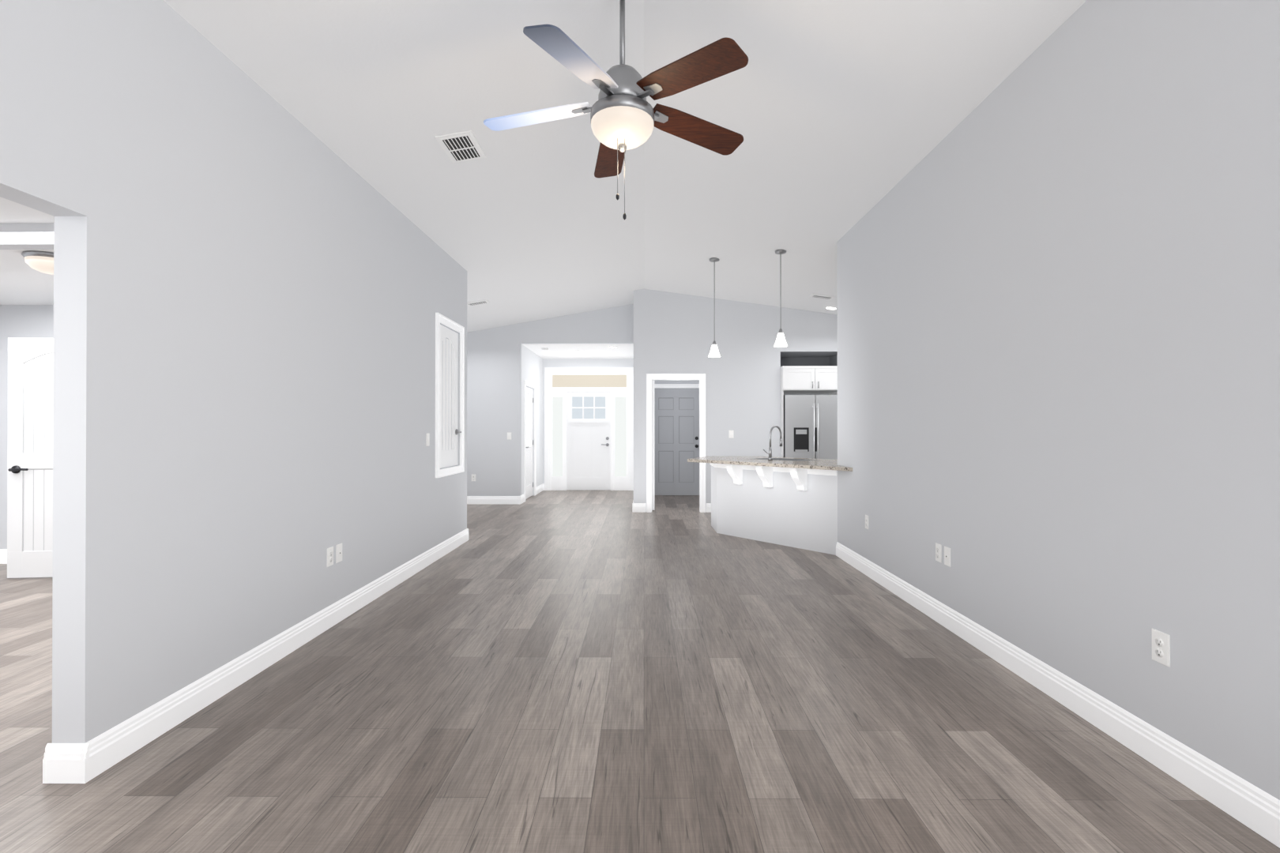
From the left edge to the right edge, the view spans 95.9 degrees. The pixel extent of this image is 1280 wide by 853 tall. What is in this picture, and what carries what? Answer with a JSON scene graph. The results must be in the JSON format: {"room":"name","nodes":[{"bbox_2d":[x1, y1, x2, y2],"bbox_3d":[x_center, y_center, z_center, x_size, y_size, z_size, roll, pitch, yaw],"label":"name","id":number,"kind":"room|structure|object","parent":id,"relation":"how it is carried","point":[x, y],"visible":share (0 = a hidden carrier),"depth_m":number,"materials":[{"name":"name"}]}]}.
{"room":"living room","nodes":[
{"label":"living room","id":0,"kind":"room"},
{"bbox_2d":[0,222,53,549],"bbox_3d":[-4.211,0.060,2.449,4.185,2.440,8.040,0,0,0],"label":"wall","id":1,"kind":"structure","parent":0,"point":[16,321],"depth_m":5.44,"materials":[{"name":"white paint"}]},
{"bbox_2d":[7,337,53,578],"bbox_3d":[-4.937,0.263,4.890,0.800,2.030,0.100,0,0,-6],"label":"bedroom door","id":2,"kind":"structure","parent":1,"relation":"in","point":[30,360],"depth_m":4.89,"materials":[{"name":"white wood"}]},
{"bbox_2d":[0,484,1279,848],"bbox_3d":[-0.865,1.223,5.151,10.600,0.135,13.500,0,0,0],"label":"baseboard","id":3,"kind":"structure","parent":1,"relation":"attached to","point":[1255,808],"depth_m":2.52,"materials":[{"name":"white wood"}]},
{"bbox_2d":[0,196,53,304],"bbox_3d":[-4.211,-1.190,2.394,4.185,0.060,8.160,0,0,0],"label":"ceiling","id":4,"kind":"structure","parent":0,"point":[20,284],"depth_m":4.37,"materials":[{"name":"white paint"}]},
{"bbox_2d":[21,250,53,274],"bbox_3d":[-3.993,-1.096,3.932,0.310,0.114,0.310,0,0,0],"label":"ceiling light","id":5,"kind":"object","parent":4,"relation":"attached to","point":[43,261],"depth_m":3.81,"materials":[{"name":"white glass"}]},
{"bbox_2d":[0,0,466,743],"bbox_3d":[-2.058,-0.254,2.495,0.120,3.067,8.160,0,0,0],"label":"wall","id":6,"kind":"structure","parent":0,"point":[244,325],"depth_m":2.61,"materials":[{"name":"white paint"}]},
{"bbox_2d":[327,546,333,567],"bbox_3d":[-1.985,0.835,3.700,0.008,0.118,0.074,0,0,0],"label":"outlet","id":7,"kind":"object","parent":6,"relation":"attached to","point":[329,551],"visible":1,"depth_m":3.69,"materials":[{"name":"white plastic"}]},
{"bbox_2d":[335,543,342,563],"bbox_3d":[-1.984,0.836,3.810,0.009,0.118,0.074,0,0,0],"label":"outlet","id":8,"kind":"object","parent":6,"relation":"attached to","point":[339,547],"visible":1,"depth_m":3.80,"materials":[{"name":"white plastic"}]},
{"bbox_2d":[425,433,429,446],"bbox_3d":[-1.971,0.122,5.373,0.012,0.118,0.074,0,0,0],"label":"switch","id":9,"kind":"object","parent":6,"relation":"attached to","point":[427,435],"visible":1,"depth_m":5.36,"materials":[{"name":"white plastic"}]},
{"bbox_2d":[435,312,464,478],"bbox_3d":[-2.020,-0.300,5.980,0.144,1.600,0.820,0,0,0],"label":"window frame","id":10,"kind":"structure","parent":6,"relation":"attached to","point":[439,318],"depth_m":5.84,"materials":[{"name":"white wood"}]},
{"bbox_2d":[440,324,461,468],"bbox_3d":[-1.977,-0.300,5.980,0.099,1.438,0.658,0,0,0],"label":"window","id":11,"kind":"structure","parent":6,"relation":"in","point":[449,339],"depth_m":6.02,"materials":[{"name":"white"}]},
{"bbox_2d":[466,304,633,496],"bbox_3d":[-1.873,-0.381,9.785,3.560,3.383,0.120,0,0,0],"label":"wall","id":12,"kind":"structure","parent":0,"point":[494,355],"depth_m":9.73,"materials":[{"name":"white paint"}]},
{"bbox_2d":[471,474,475,481],"bbox_3d":[-2.804,0.865,9.721,0.074,0.118,0.008,0,0,0],"label":"outlet","id":13,"kind":"object","parent":12,"relation":"attached to","point":[473,476],"visible":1,"depth_m":9.72,"materials":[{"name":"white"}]},
{"bbox_2d":[507,432,511,439],"bbox_3d":[-2.204,0.160,9.718,0.074,0.118,0.012,0,0,0],"label":"switch","id":14,"kind":"object","parent":12,"relation":"attached to","point":[509,434],"visible":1,"depth_m":9.72,"materials":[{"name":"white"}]},
{"bbox_2d":[521,344,633,496],"bbox_3d":[-0.970,-0.045,10.947,2.370,2.720,2.220,0,0,0],"label":"wall","id":15,"kind":"structure","parent":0,"point":[532,366],"depth_m":11.51,"materials":[{"name":"white paint"}]},
{"bbox_2d":[525,386,533,499],"bbox_3d":[-2.023,0.294,10.538,0.099,2.015,0.840,0,0,0],"label":"door","id":16,"kind":"structure","parent":15,"relation":"in","point":[528,392],"depth_m":10.62,"materials":[{"name":"white wood"}]},
{"bbox_2d":[523,380,536,501],"bbox_3d":[-2.005,0.256,10.538,0.026,2.115,1.000,0,0,0],"label":"door frame","id":17,"kind":"structure","parent":15,"relation":"attached to","point":[525,382],"depth_m":10.51,"materials":[{"name":"white wood"}]},
{"bbox_2d":[566,391,610,489],"bbox_3d":[-1.061,0.291,11.917,0.915,2.030,0.109,0,0,0],"label":"front door","id":18,"kind":"structure","parent":15,"relation":"in","point":[588,413],"depth_m":11.93,"materials":[{"name":"white wood"}]},
{"bbox_2d":[544,367,633,490],"bbox_3d":[-1.048,0.049,11.944,1.840,2.540,0.126,0,0,0],"label":"door frame","id":19,"kind":"structure","parent":15,"relation":"attached to","point":[558,381],"depth_m":11.93,"materials":[{"name":"white wood"}]},
{"bbox_2d":[522,343,633,358],"bbox_3d":[-0.960,-1.435,10.978,2.350,0.060,2.270,0,0,0],"label":"ceiling","id":20,"kind":"structure","parent":0,"point":[555,351],"depth_m":10.74,"materials":[{"name":"white paint"}]},
{"bbox_2d":[163,0,1086,332],"bbox_3d":[0.428,-1.837,4.060,8.240,0.692,11.550,0,0,0],"label":"ceiling","id":21,"kind":"structure","parent":0,"point":[833,103],"depth_m":3.60,"materials":[{"name":"white paint"}]},
{"bbox_2d":[434,130,485,162],"bbox_3d":[-1.217,-1.904,3.936,0.238,0.053,0.359,0,0,0],"label":"ceiling vent","id":22,"kind":"object","parent":21,"relation":"attached to","point":[462,146],"visible":1,"depth_m":3.91,"materials":[{"name":"white metal"}]},
{"bbox_2d":[466,299,489,306],"bbox_3d":[-2.244,-1.709,7.973,0.297,0.063,0.159,0,0,0],"label":"ceiling vent","id":23,"kind":"object","parent":21,"relation":"attached to","point":[485,301],"visible":0.98,"depth_m":7.94,"materials":[{"name":"white metal"}]},
{"bbox_2d":[483,0,748,220],"bbox_3d":[-0.107,-1.525,2.700,1.264,1.173,1.270,0,0,0],"label":"ceiling fan","id":24,"kind":"object","parent":21,"relation":"hanging from","point":[622,119],"visible":1,"depth_m":2.57,"materials":[{"name":"brown wood"}]},
{"bbox_2d":[707,257,720,357],"bbox_3d":[0.887,-1.415,6.880,0.148,1.167,0.148,0,0,0],"label":"pendant light","id":25,"kind":"object","parent":21,"relation":"hanging from","point":[714,353],"visible":1,"depth_m":6.86,"materials":[{"name":"white glass"}]},
{"bbox_2d":[773,249,787,347],"bbox_3d":[1.533,-1.394,6.285,0.148,1.039,0.148,0,0,0],"label":"pendant light","id":26,"kind":"object","parent":21,"relation":"hanging from","point":[781,342],"visible":1,"depth_m":6.27,"materials":[{"name":"white glass"}]},
{"bbox_2d":[809,293,835,300],"bbox_3d":[2.483,-1.771,7.870,0.299,0.055,0.160,0,0,0],"label":"kitchen ceiling vent","id":27,"kind":"object","parent":21,"relation":"attached to","point":[814,295],"visible":1,"depth_m":7.84,"materials":[{"name":"white metal"}]},
{"bbox_2d":[824,306,837,309],"bbox_3d":[2.797,-1.731,8.438,0.185,0.031,0.186,0,0,0],"label":"recessed light","id":28,"kind":"object","parent":21,"relation":"attached to","point":[826,307],"visible":0.98,"depth_m":8.42,"materials":[{"name":"white plastic"}]},
{"bbox_2d":[0,489,1279,852],"bbox_3d":[-0.861,1.323,5.701,11.000,0.060,15.000,0,0,0],"label":"floor","id":29,"kind":"structure","parent":0,"point":[585,672],"depth_m":2.40,"materials":[{"name":"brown wood"}]},
{"bbox_2d":[687,425,852,555],"bbox_3d":[1.652,0.642,6.626,1.224,1.311,2.483,0,0,-42],"label":"kitchen island","id":30,"kind":"object","parent":29,"relation":"on","point":[789,502],"visible":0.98,"depth_m":6.33,"materials":[{"name":"white paint"}]},
{"bbox_2d":[780,365,837,457],"bbox_3d":[2.632,0.200,9.051,0.972,2.215,0.850,0,0,0],"label":"tall cabinet","id":31,"kind":"object","parent":29,"relation":"on","point":[794,379],"visible":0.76,"depth_m":8.66,"materials":[{"name":"white wood"}]},
{"bbox_2d":[780,351,837,366],"bbox_3d":[2.633,-1.027,9.146,0.978,0.229,0.679,0,0,0],"label":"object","id":32,"kind":"structure","parent":31,"relation":"on","point":[787,358],"depth_m":9.48,"materials":[{"name":"grey"}]},
{"bbox_2d":[783,395,837,459],"bbox_3d":[2.630,0.417,8.997,0.913,1.780,0.808,0,0,0],"label":"fridge","id":33,"kind":"object","parent":29,"relation":"on","point":[810,421],"visible":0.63,"depth_m":8.64,"materials":[{"name":"silver metal"}]},
{"bbox_2d":[633,289,837,511],"bbox_3d":[2.251,-0.393,10.336,4.680,3.410,3.100,0,0,0],"label":"wall","id":34,"kind":"structure","parent":0,"point":[674,333],"depth_m":8.80,"materials":[{"name":"grey paint"}]},
{"bbox_2d":[651,380,654,510],"bbox_3d":[0.204,0.291,9.292,0.049,2.010,0.752,0,0,0],"label":"door leaf","id":35,"kind":"structure","parent":34,"relation":"in","point":[653,382],"depth_m":8.93,"materials":[{"name":"white wood"}]},
{"bbox_2d":[646,373,705,512],"bbox_3d":[0.657,0.251,9.897,1.098,2.120,2.256,0,0,0],"label":"door frame","id":36,"kind":"structure","parent":34,"relation":"attached to","point":[649,377],"depth_m":8.78,"materials":[{"name":"white wood"}]},
{"bbox_2d":[654,388,699,495],"bbox_3d":[0.687,0.288,10.931,0.915,2.030,0.117,0,0,0],"label":"door","id":37,"kind":"structure","parent":34,"relation":"in","point":[676,411],"depth_m":10.95,"materials":[{"name":"grey wood"}]},
{"bbox_2d":[728,430,734,438],"bbox_3d":[1.390,0.116,8.783,0.073,0.117,0.012,0,0,0],"label":"light switch","id":38,"kind":"object","parent":34,"relation":"attached to","point":[731,433],"visible":1,"depth_m":8.79,"materials":[{"name":"white plastic"}]},
{"bbox_2d":[836,0,1279,800],"bbox_3d":[2.014,-0.295,2.087,0.120,3.148,7.400,0,0,0],"label":"wall","id":39,"kind":"structure","parent":0,"point":[1059,329],"depth_m":2.46,"materials":[{"name":"white paint"}]},
{"bbox_2d":[865,515,868,529],"bbox_3d":[1.970,0.831,5.013,0.008,0.117,0.073,0,0,0],"label":"outlet","id":40,"kind":"object","parent":39,"relation":"attached to","point":[866,516],"visible":1,"depth_m":5.01,"materials":[{"name":"white plastic"}]},
{"bbox_2d":[935,542,941,563],"bbox_3d":[1.961,0.831,3.793,0.008,0.117,0.073,0,0,0],"label":"outlet","id":41,"kind":"object","parent":39,"relation":"attached to","point":[938,547],"visible":1,"depth_m":3.79,"materials":[{"name":"white plastic"}]},
{"bbox_2d":[944,545,950,567],"bbox_3d":[1.960,0.830,3.683,0.009,0.117,0.073,0,0,0],"label":"outlet","id":42,"kind":"object","parent":39,"relation":"attached to","point":[946,550],"visible":1,"depth_m":3.68,"materials":[{"name":"white plastic"}]},
{"bbox_2d":[1152,628,1170,667],"bbox_3d":[1.950,0.829,2.163,0.008,0.118,0.074,0,0,0],"label":"outlet","id":43,"kind":"object","parent":39,"relation":"attached to","point":[1161,641],"visible":1,"depth_m":2.15,"materials":[{"name":"white plastic"}]}
]}

